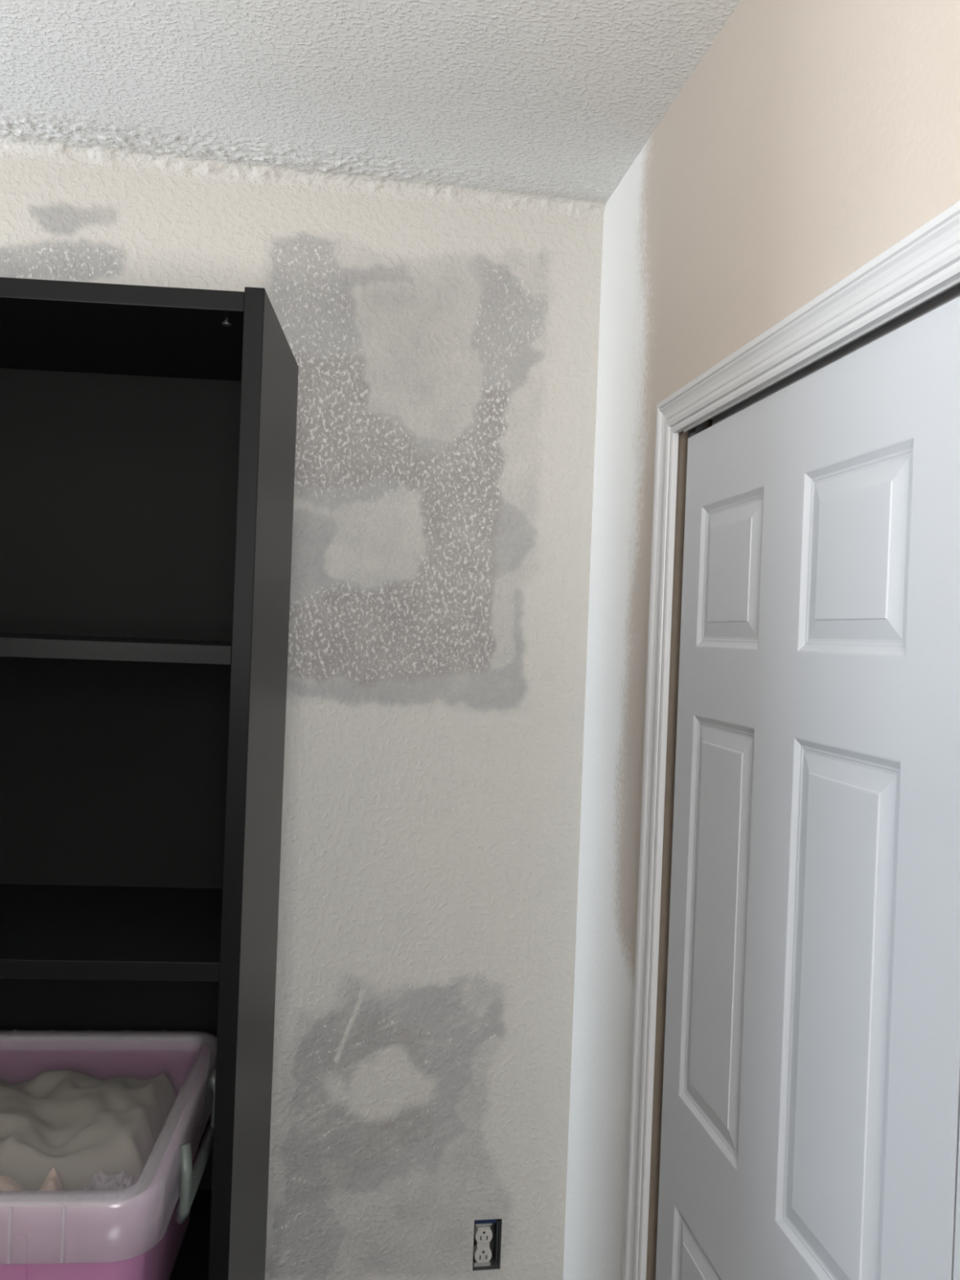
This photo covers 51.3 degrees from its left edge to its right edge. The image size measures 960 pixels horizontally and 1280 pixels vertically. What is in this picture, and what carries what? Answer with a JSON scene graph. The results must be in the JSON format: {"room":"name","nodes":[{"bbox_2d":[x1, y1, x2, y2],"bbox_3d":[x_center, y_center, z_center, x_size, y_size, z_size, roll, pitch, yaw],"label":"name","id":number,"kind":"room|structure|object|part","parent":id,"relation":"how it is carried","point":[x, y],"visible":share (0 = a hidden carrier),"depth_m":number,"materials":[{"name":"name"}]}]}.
{"room":"bedroom","nodes":[
{"label":"bedroom","id":0,"kind":"room"},
{"bbox_2d":[0,158,603,1279],"bbox_3d":[-1.187,0.371,1.749,2.800,2.490,0.001,2,0,-9],"label":"wall","id":1,"kind":"structure","parent":0,"point":[446,356],"depth_m":1.92,"materials":[{"name":"paint"}]},
{"bbox_2d":[472,1218,502,1271],"bbox_3d":[0.010,1.179,1.974,0.054,0.099,0.055,2,0,-9],"label":"electrical outlet","id":2,"kind":"object","parent":1,"relation":"attached to","point":[487,1233],"visible":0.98,"depth_m":1.95,"materials":[{"name":"white plastic"}]},
{"bbox_2d":[473,1244,491,1262],"bbox_3d":[0.005,1.202,1.958,0.034,0.028,0.019,2,0,-9],"label":"receptacle","id":3,"kind":"object","parent":2,"relation":"attached to","point":[482,1253],"depth_m":1.95,"materials":[{"name":"white plastic"}]},
{"bbox_2d":[474,1226,492,1243],"bbox_3d":[0.006,1.164,1.958,0.034,0.028,0.019,2,0,-9],"label":"receptacle","id":4,"kind":"object","parent":2,"relation":"attached to","point":[483,1234],"depth_m":1.95,"materials":[{"name":"white plastic"}]},
{"bbox_2d":[0,0,741,221],"bbox_3d":[-0.906,-0.873,0.264,2.800,0.030,2.997,2,0,-9],"label":"ceiling","id":5,"kind":"structure","parent":0,"point":[535,107],"depth_m":1.57,"materials":[{"name":"white paint"}]},
{"bbox_2d":[563,0,959,1279],"bbox_3d":[0.429,0.422,0.486,0.001,2.520,3.000,2,0,-9],"label":"wall","id":6,"kind":"structure","parent":0,"point":[809,139],"depth_m":1.47,"materials":[{"name":"beige paint"}]},
{"bbox_2d":[622,200,959,1279],"bbox_3d":[0.411,0.662,0.808,0.118,2.037,1.520,2,0,-9],"label":"door frame","id":7,"kind":"structure","parent":6,"relation":"attached to","point":[926,260],"depth_m":1.50,"materials":[{"name":"grey paint"}]},
{"bbox_2d":[655,296,959,1279],"bbox_3d":[0.339,0.684,1.145,0.034,1.955,0.674,2,0,-9],"label":"door","id":8,"kind":"structure","parent":6,"relation":"in","point":[811,1100],"depth_m":1.04,"materials":[{"name":"grey paint"}]},
{"bbox_3d":[0.282,1.108,1.315,0.006,0.622,0.204,2,0,-9],"label":"panel","id":9,"kind":"part","parent":8,"relation":"part of","materials":[{"name":"grey paint"}]},
{"bbox_3d":[0.310,0.376,1.312,0.006,0.542,0.204,2,0,-9],"label":"panel","id":10,"kind":"part","parent":8,"relation":"part of","materials":[{"name":"grey paint"}]},
{"bbox_3d":[0.327,-0.088,1.310,0.006,0.201,0.204,2,0,-9],"label":"panel","id":11,"kind":"part","parent":8,"relation":"part of","materials":[{"name":"grey paint"}]},
{"bbox_3d":[0.357,0.379,1.008,0.006,0.542,0.210,2,0,-9],"label":"panel","id":12,"kind":"part","parent":8,"relation":"part of","materials":[{"name":"grey paint"}]},
{"bbox_3d":[0.375,-0.085,1.006,0.006,0.201,0.210,2,0,-9],"label":"panel","id":13,"kind":"part","parent":8,"relation":"part of","materials":[{"name":"grey paint"}]},
{"bbox_2d":[953,1118,959,1279],"bbox_3d":[0.447,0.691,0.457,0.034,1.955,0.712,2,0,-9],"label":"door","id":14,"kind":"structure","parent":6,"relation":"in","point":[957,1242],"depth_m":0.80,"materials":[{"name":"grey paint"}]},
{"bbox_3d":[-0.631,1.669,0.332,3.550,0.050,3.000,2,0,-9],"label":"floor","id":15,"kind":"structure","parent":0,"visible":0},
{"bbox_2d":[0,276,298,1279],"bbox_3d":[-0.713,0.594,1.378,0.800,2.083,0.361,2,0,-4],"label":"bookcase","id":16,"kind":"object","parent":15,"relation":"on","point":[148,433],"visible":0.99,"depth_m":1.55,"materials":[{"name":"black laminate"}]},
{"bbox_2d":[0,1030,215,1279],"bbox_3d":[-0.584,0.727,1.291,0.448,0.266,0.473,2,0,-5],"label":"storage bin","id":17,"kind":"object","parent":16,"relation":"on","point":[140,1237],"visible":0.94,"depth_m":1.20,"materials":[{"name":"pink plastic"}]},
{"bbox_2d":[0,1166,66,1205],"bbox_3d":[-0.604,0.685,1.146,0.254,0.121,0.103,2,0,-4],"label":"folded cloth","id":18,"kind":"object","parent":17,"relation":"in","point":[11,1193],"visible":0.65,"depth_m":1.16,"materials":[{"name":"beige fabric"}]},
{"bbox_2d":[0,1070,180,1204],"bbox_3d":[-0.587,0.698,1.349,0.330,0.150,0.265,2,0,-5],"label":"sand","id":19,"kind":"object","parent":17,"relation":"in","point":[80,1125],"visible":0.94,"depth_m":1.31,"materials":[{"name":"beige fabric"}]},
{"bbox_2d":[80,1169,137,1204],"bbox_3d":[-0.440,0.696,1.166,0.065,0.119,0.108,2,0,-9],"label":"folded cloth","id":20,"kind":"object","parent":17,"relation":"in","point":[102,1190],"visible":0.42,"depth_m":1.18,"materials":[{"name":"grey fabric"}]},
{"bbox_3d":[-0.705,0.392,1.375,0.751,0.024,0.352,2,0,-4],"label":"shelf","id":21,"kind":"part","parent":16,"relation":"part of","materials":[{"name":"black laminate"}]},
{"bbox_3d":[-0.691,0.004,1.374,0.751,0.024,0.350,2,0,-4],"label":"shelf","id":22,"kind":"part","parent":16,"relation":"part of","materials":[{"name":"black laminate"}]},
{"bbox_3d":[-0.724,0.581,1.553,0.759,2.047,0.005,2,0,-4],"label":"panel","id":23,"kind":"part","parent":16,"relation":"part of","materials":[{"name":"black wood"}]},
{"bbox_3d":[-0.674,-0.429,1.371,0.751,0.024,0.353,2,0,-4],"label":"panel","id":24,"kind":"part","parent":16,"relation":"part of","materials":[{"name":"black laminate"}]},
{"bbox_3d":[-0.723,0.867,1.377,0.751,0.024,0.352,2,0,-4],"label":"shelf","id":25,"kind":"part","parent":16,"relation":"part of","materials":[{"name":"black laminate"}]},
{"bbox_3d":[-0.327,0.609,1.404,0.024,2.083,0.361,2,0,-4],"label":"panel","id":26,"kind":"part","parent":16,"relation":"part of","materials":[{"name":"black laminate"}]}
]}

